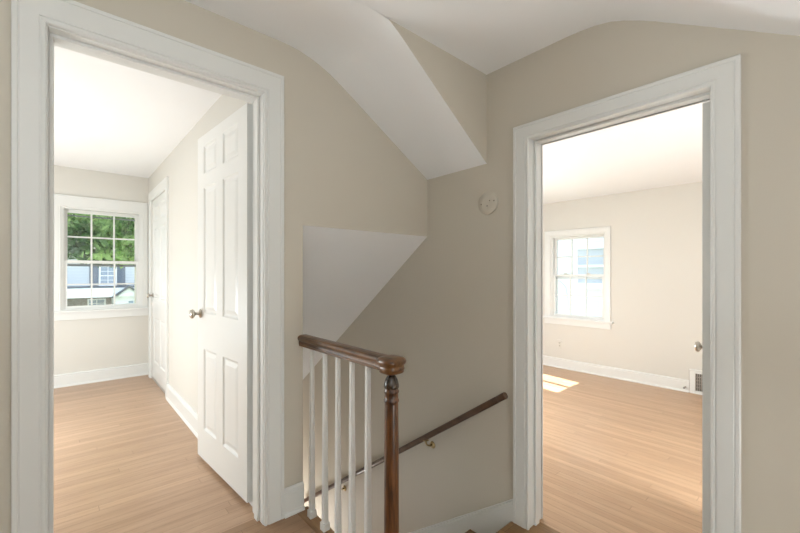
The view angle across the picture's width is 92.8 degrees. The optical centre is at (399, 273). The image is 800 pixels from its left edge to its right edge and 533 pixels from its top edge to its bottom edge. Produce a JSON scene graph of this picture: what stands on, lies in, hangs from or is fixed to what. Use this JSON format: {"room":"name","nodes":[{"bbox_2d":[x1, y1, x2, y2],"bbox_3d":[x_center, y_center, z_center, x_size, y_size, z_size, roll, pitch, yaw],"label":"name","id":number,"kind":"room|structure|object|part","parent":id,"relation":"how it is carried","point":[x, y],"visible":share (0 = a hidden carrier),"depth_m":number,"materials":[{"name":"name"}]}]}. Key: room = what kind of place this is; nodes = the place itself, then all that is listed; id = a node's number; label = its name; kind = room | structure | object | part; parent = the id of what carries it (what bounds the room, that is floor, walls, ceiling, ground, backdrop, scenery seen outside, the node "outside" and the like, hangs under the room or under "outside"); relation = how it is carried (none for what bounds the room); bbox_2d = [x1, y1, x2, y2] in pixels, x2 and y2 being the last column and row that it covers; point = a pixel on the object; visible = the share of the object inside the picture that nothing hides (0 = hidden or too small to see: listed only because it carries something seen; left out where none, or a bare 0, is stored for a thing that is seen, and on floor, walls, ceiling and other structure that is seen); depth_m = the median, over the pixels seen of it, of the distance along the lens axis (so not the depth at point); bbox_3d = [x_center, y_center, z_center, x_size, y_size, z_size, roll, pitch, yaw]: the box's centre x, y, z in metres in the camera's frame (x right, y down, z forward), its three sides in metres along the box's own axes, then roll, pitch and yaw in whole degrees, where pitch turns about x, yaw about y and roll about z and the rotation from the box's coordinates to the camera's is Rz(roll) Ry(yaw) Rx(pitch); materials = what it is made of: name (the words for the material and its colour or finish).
{"room":"stair landing","nodes":[
{"label":"stair landing","id":0,"kind":"room"},
{"bbox_2d":[54,165,147,374],"bbox_3d":[-4.500,1.300,3.333,4.252,6.000,0.160,0,0,-41],"label":"wall","id":1,"kind":"structure","parent":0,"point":[98,343],"depth_m":4.24,"materials":[{"name":"beige paint"}]},
{"bbox_2d":[54,194,147,320],"bbox_3d":[-3.368,-0.170,4.299,0.872,1.333,0.205,0,0,-41],"label":"window","id":2,"kind":"structure","parent":1,"relation":"attached to","point":[63,204],"depth_m":4.24,"materials":[{"name":"white paint"}]},
{"bbox_3d":[-3.382,-0.404,4.338,0.684,0.590,0.033,0,0,-41],"label":"sash","id":3,"kind":"part","parent":2,"relation":"part of","materials":[{"name":"white paint"}]},
{"bbox_3d":[-3.413,-0.158,4.373,0.686,1.079,0.015,0,0,-41],"label":"storm frame","id":4,"kind":"part","parent":2,"relation":"part of","materials":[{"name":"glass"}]},
{"bbox_3d":[-3.350,0.119,4.302,0.684,0.529,0.033,0,0,-41],"label":"sash","id":5,"kind":"part","parent":2,"relation":"part of","materials":[{"name":"white paint"}]},
{"bbox_2d":[54,363,147,387],"bbox_3d":[-4.476,1.131,3.230,3.952,0.137,0.026,0,0,-41],"label":"baseboard","id":6,"kind":"structure","parent":1,"relation":"attached to","point":[105,374],"depth_m":4.23,"materials":[{"name":"white paint"}]},
{"bbox_2d":[134,218,135,302],"bbox_3d":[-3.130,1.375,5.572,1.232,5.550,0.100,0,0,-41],"label":"window frame","id":7,"kind":"structure","parent":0,"point":[134,218],"depth_m":5.20,"materials":[{"name":"beige paint"}]},
{"bbox_2d":[54,45,221,177],"bbox_3d":[-3.360,-1.187,1.932,4.112,0.100,3.549,0,0,-41],"label":"ceiling","id":8,"kind":"structure","parent":0,"point":[110,117],"depth_m":2.71,"materials":[{"name":"white paint"}]},
{"bbox_2d":[54,375,314,532],"bbox_3d":[-2.095,1.260,0.617,4.072,0.120,7.095,0,0,-41],"label":"floor","id":9,"kind":"structure","parent":0,"point":[125,461],"depth_m":2.30,"materials":[{"name":"brown wood"}]},
{"bbox_2d":[148,95,251,413],"bbox_3d":[-2.059,1.375,3.600,0.166,5.550,4.275,0,0,-41],"label":"wall","id":10,"kind":"structure","parent":0,"point":[181,165],"depth_m":3.18,"materials":[{"name":"beige paint"}]},
{"bbox_2d":[147,192,164,389],"bbox_3d":[-2.571,0.176,4.045,0.097,2.004,0.864,0,0,-41],"label":"door","id":11,"kind":"structure","parent":10,"relation":"in","point":[158,205],"depth_m":4.09,"materials":[{"name":"white paint"}]},
{"bbox_2d":[148,177,168,397],"bbox_3d":[-2.573,0.135,4.044,0.019,2.130,1.040,0,0,-41],"label":"trim","id":12,"kind":"structure","parent":10,"relation":"attached to","point":[163,185],"depth_m":3.76,"materials":[{"name":"white paint"}]},
{"bbox_2d":[166,383,252,506],"bbox_3d":[-1.484,1.127,2.803,0.026,0.145,2.257,0,0,-41],"label":"baseboard","id":13,"kind":"structure","parent":10,"relation":"attached to","point":[182,408],"depth_m":3.13,"materials":[{"name":"white paint"}]},
{"bbox_2d":[0,0,426,532],"bbox_3d":[-1.183,-0.075,1.438,3.526,2.550,0.130,0,0,-41],"label":"wall","id":14,"kind":"structure","parent":0,"point":[342,171],"depth_m":1.92,"materials":[{"name":"beige paint"}]},
{"bbox_2d":[11,0,283,532],"bbox_3d":[-0.975,0.116,1.621,0.941,2.168,0.168,0,0,-41],"label":"trim","id":15,"kind":"structure","parent":14,"relation":"attached to","point":[37,26],"depth_m":1.36,"materials":[{"name":"white paint"}]},
{"bbox_3d":[-1.047,0.120,1.657,0.881,2.160,0.019,0,0,-41],"label":"casing","id":16,"kind":"part","parent":15,"relation":"part of","materials":[{"name":"white paint"}]},
{"bbox_2d":[189,103,252,502],"bbox_3d":[-1.028,0.151,2.220,0.792,2.050,0.165,0,0,45],"label":"door","id":17,"kind":"structure","parent":14,"relation":"in","point":[225,311],"depth_m":2.15,"materials":[{"name":"white paint"}]},
{"bbox_3d":[-1.302,0.256,2.423,0.057,0.057,0.065,0,0,45],"label":"knob","id":18,"kind":"part","parent":17,"relation":"part of","materials":[{"name":"silver metal"}]},
{"bbox_2d":[284,481,304,518],"bbox_3d":[-0.530,1.133,1.909,0.106,0.135,0.026,0,0,-41],"label":"baseboard","id":19,"kind":"structure","parent":14,"relation":"attached to","point":[294,494],"depth_m":1.90,"materials":[{"name":"white paint"}]},
{"bbox_2d":[239,0,486,179],"bbox_3d":[-0.121,-0.885,1.973,1.227,0.516,0.490,0,0,-41],"label":"ceiling","id":20,"kind":"structure","parent":0,"point":[359,47],"depth_m":1.95,"materials":[{"name":"white paint"}]},
{"bbox_2d":[303,225,425,378],"bbox_3d":[-1.415,1.179,3.682,0.908,2.853,3.804,0,0,-41],"label":"ceiling","id":21,"kind":"structure","parent":0,"point":[344,270],"depth_m":2.56,"materials":[{"name":"white paint"}]},
{"bbox_2d":[389,19,485,161],"bbox_3d":[0.219,-0.914,1.964,0.726,0.562,0.020,0,0,-41],"label":"wall","id":22,"kind":"structure","parent":0,"point":[461,86],"depth_m":2.03,"materials":[{"name":"beige paint"}]},
{"bbox_2d":[185,0,799,74],"bbox_3d":[-0.014,-0.412,0.118,3.536,1.465,3.596,0,0,-41],"label":"ceiling","id":23,"kind":"structure","parent":0,"point":[488,36],"depth_m":1.65,"materials":[{"name":"white paint"}]},
{"bbox_2d":[303,21,799,532],"bbox_3d":[-0.070,1.400,2.936,0.124,5.500,7.900,0,0,-41],"label":"wall","id":24,"kind":"structure","parent":0,"point":[447,310],"depth_m":2.11,"materials":[{"name":"beige paint"}]},
{"bbox_2d":[304,392,507,502],"bbox_3d":[-0.197,1.466,2.926,0.081,1.663,2.368,0,0,-41],"label":"wall handrail","id":25,"kind":"object","parent":24,"relation":"attached to","point":[495,400],"visible":0.84,"depth_m":2.40,"materials":[{"name":"brown wood"}]},
{"bbox_2d":[409,499,512,532],"bbox_3d":[-0.859,3.070,3.731,0.034,3.712,4.465,0,0,-41],"label":"trim","id":26,"kind":"structure","parent":24,"relation":"attached to","point":[491,519],"depth_m":2.21,"materials":[{"name":"white paint"}]},
{"bbox_2d":[479,192,497,214],"bbox_3d":[0.504,-0.404,2.183,0.011,0.131,0.131,0,0,-41],"label":"round wall plate","id":27,"kind":"object","parent":24,"relation":"attached to","point":[488,202],"visible":1,"depth_m":2.17,"materials":[{"name":"beige paint"}]},
{"bbox_2d":[496,521,516,532],"bbox_3d":[0.285,1.353,1.752,0.908,0.036,0.052,0,0,-41],"label":"trim","id":28,"kind":"structure","parent":24,"relation":"attached to","point":[510,525],"depth_m":2.00,"materials":[{"name":"brown wood"}]},
{"bbox_2d":[513,54,740,532],"bbox_3d":[0.970,0.277,1.755,0.162,2.119,0.918,0,0,-41],"label":"trim","id":29,"kind":"structure","parent":24,"relation":"attached to","point":[719,82],"depth_m":1.56,"materials":[{"name":"white paint"}]},
{"bbox_3d":[1.023,0.277,1.803,0.019,2.119,0.910,0,0,-41],"label":"casing","id":30,"kind":"part","parent":29,"relation":"part of","materials":[{"name":"white paint"}]},
{"bbox_2d":[694,102,709,532],"bbox_3d":[1.488,0.315,1.821,0.165,2.022,0.743,0,0,41],"label":"door","id":31,"kind":"structure","parent":24,"relation":"in","point":[705,346],"depth_m":1.55,"materials":[{"name":"white paint"}]},
{"bbox_3d":[1.649,0.401,2.083,0.065,0.057,0.057,0,0,41],"label":"knob","id":32,"kind":"part","parent":31,"relation":"part of","materials":[{"name":"silver metal"}]},
{"bbox_2d":[507,365,701,532],"bbox_3d":[1.780,1.396,2.667,4.362,0.120,5.050,0,0,-41],"label":"floor","id":33,"kind":"structure","parent":0,"point":[620,456],"depth_m":2.77,"materials":[{"name":"brown wood"}]},
{"bbox_2d":[543,181,701,391],"bbox_3d":[3.246,1.400,4.424,0.160,5.800,4.550,0,0,-41],"label":"wall","id":34,"kind":"structure","parent":0,"point":[656,233],"depth_m":4.61,"materials":[{"name":"beige paint"}]},
{"bbox_2d":[557,340,561,347],"bbox_3d":[2.267,1.000,5.408,0.010,0.116,0.072,0,0,-41],"label":"wall outlet","id":35,"kind":"object","parent":34,"relation":"attached to","point":[559,342],"visible":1,"depth_m":5.41,"materials":[{"name":"beige paint"}]},
{"bbox_2d":[543,226,613,329],"bbox_3d":[2.462,0.056,5.280,0.205,1.333,0.961,0,0,-41],"label":"window","id":36,"kind":"structure","parent":34,"relation":"in","point":[551,316],"depth_m":5.27,"materials":[{"name":"white paint"}]},
{"bbox_3d":[2.485,0.045,5.287,0.161,1.160,0.750,0,0,-41],"label":"frame","id":37,"kind":"part","parent":36,"relation":"part of","materials":[{"name":"white paint"}]},
{"bbox_3d":[2.461,0.310,5.266,0.033,0.598,0.712,0,0,-41],"label":"sash","id":38,"kind":"part","parent":36,"relation":"part of","materials":[{"name":"white paint"}]},
{"bbox_3d":[2.533,0.045,5.329,0.015,1.124,0.714,0,0,-41],"label":"storm frame","id":39,"kind":"part","parent":36,"relation":"part of","materials":[{"name":"paint"}]},
{"bbox_3d":[2.497,-0.236,5.298,0.033,0.564,0.712,0,0,-41],"label":"sash","id":40,"kind":"part","parent":36,"relation":"part of","materials":[{"name":"white paint"}]},
{"bbox_2d":[543,355,688,392],"bbox_3d":[2.494,1.268,5.138,0.026,0.136,2.285,0,0,-41],"label":"baseboard","id":41,"kind":"structure","parent":34,"relation":"attached to","point":[667,382],"depth_m":4.81,"materials":[{"name":"white paint"}]},
{"bbox_2d":[689,369,701,394],"bbox_3d":[3.374,1.204,4.138,0.027,0.268,0.378,0,0,-41],"label":"air vent","id":42,"kind":"object","parent":34,"relation":"in","point":[695,375],"visible":0.34,"depth_m":4.23,"materials":[{"name":"white metal"}]},
{"bbox_2d":[695,374,701,391],"bbox_3d":[3.373,1.206,4.137,0.010,0.188,0.270,0,0,-41],"label":"grille","id":43,"kind":"object","parent":42,"relation":"attached to","point":[698,377],"depth_m":4.22,"materials":[{"name":"grey metal"}]},
{"bbox_3d":[3.380,1.206,4.143,0.009,0.190,0.270,0,0,-41],"label":"plate","id":44,"kind":"part","parent":42,"relation":"part of","materials":[{"name":"beige metal"}]},
{"bbox_2d":[543,101,709,203],"bbox_3d":[1.935,-1.067,3.303,3.390,0.100,4.400,0,0,-41],"label":"ceiling","id":45,"kind":"structure","parent":0,"point":[664,149],"depth_m":3.40,"materials":[{"name":"white paint"}]},
{"bbox_3d":[0.640,1.415,0.628,0.045,0.370,3.496,0,0,-41],"label":"wall","id":46,"kind":"structure","parent":0,"visible":0},
{"bbox_2d":[297,506,333,532],"bbox_3d":[0.650,1.215,0.637,0.073,0.030,3.496,0,0,-41],"label":"trim","id":47,"kind":"structure","parent":46,"relation":"on","point":[314,524],"depth_m":1.84,"materials":[{"name":"brown wood"}]},
{"bbox_2d":[298,334,405,532],"bbox_3d":[-0.248,0.880,1.670,0.099,1.140,0.752,0,0,-41],"label":"stair railing","id":48,"kind":"object","parent":47,"relation":"on","point":[389,365],"visible":1,"depth_m":1.61,"materials":[{"name":"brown wood"}]},
{"bbox_3d":[-0.264,0.340,1.688,0.063,0.056,0.703,0,0,-41],"label":"handrail","id":49,"kind":"part","parent":48,"relation":"part of","materials":[{"name":"brown wood"}]},
{"bbox_3d":[-0.032,0.939,1.424,0.060,1.023,0.060,0,0,-41],"label":"newel post","id":50,"kind":"part","parent":48,"relation":"part of","materials":[{"name":"brown wood"}]},
{"label":"outside","id":51,"kind":"structure","parent":0,"visible":0},
{"bbox_3d":[-12.995,4.450,18.537,85.000,0.300,95.000,0,0,-41],"label":"ground","id":52,"kind":"structure","parent":51,"visible":0},
{"bbox_2d":[67,213,133,268],"bbox_3d":[-6.885,-2.137,10.975,8.501,13.081,4.868,0,0,-41],"label":"leafy tree","id":53,"kind":"object","parent":52,"relation":"on","point":[80,248],"visible":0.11,"depth_m":9.07,"materials":[{"name":"green plant"}]},
{"bbox_2d":[67,256,133,305],"bbox_3d":[-20.507,0.050,30.244,16.800,8.500,10.700,0,0,-41],"label":"house","id":54,"kind":"structure","parent":52,"relation":"on","point":[77,295],"depth_m":25.46,"materials":[{"name":"white"}]},
{"bbox_2d":[89,266,97,283],"bbox_3d":[-20.673,0.150,25.727,0.460,1.300,0.060,0,0,-41],"label":"shutter","id":55,"kind":"object","parent":54,"relation":"hanging from","point":[95,269],"depth_m":25.73,"materials":[{"name":"wood"}]},
{"bbox_3d":[-20.598,2.250,25.883,0.800,0.900,0.035,0,0,-41],"label":"pane","id":56,"kind":"part","parent":54,"relation":"part of","materials":[{"name":"clear glass"}]},
{"bbox_3d":[-20.114,0.150,26.242,0.800,1.200,0.035,0,0,-41],"label":"pane","id":57,"kind":"part","parent":54,"relation":"part of","materials":[{"name":"clear glass"}]},
{"bbox_2d":[117,267,124,282],"bbox_3d":[-19.548,0.150,26.718,0.460,1.300,0.060,0,0,-41],"label":"shutter","id":58,"kind":"object","parent":54,"relation":"hanging from","point":[120,272],"depth_m":26.67,"materials":[{"name":"wood"}]},
{"bbox_2d":[558,280,568,313],"bbox_3d":[3.489,2.222,9.542,0.072,4.156,1.491,0,0,-41],"label":"street lamp","id":59,"kind":"object","parent":52,"relation":"on","point":[558,280],"visible":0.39,"depth_m":8.98,"materials":[{"name":"white metal"}]},
{"bbox_2d":[558,237,602,316],"bbox_3d":[8.620,-0.600,9.125,7.200,9.800,12.300,0,0,-41],"label":"house","id":60,"kind":"structure","parent":52,"relation":"on","point":[595,245],"depth_m":9.31,"materials":[{"name":"white"}]},
{"bbox_3d":[4.667,-0.180,9.068,0.032,0.820,0.840,0,0,-41],"label":"pane","id":61,"kind":"part","parent":60,"relation":"part of","materials":[{"name":"glass"}]}
]}

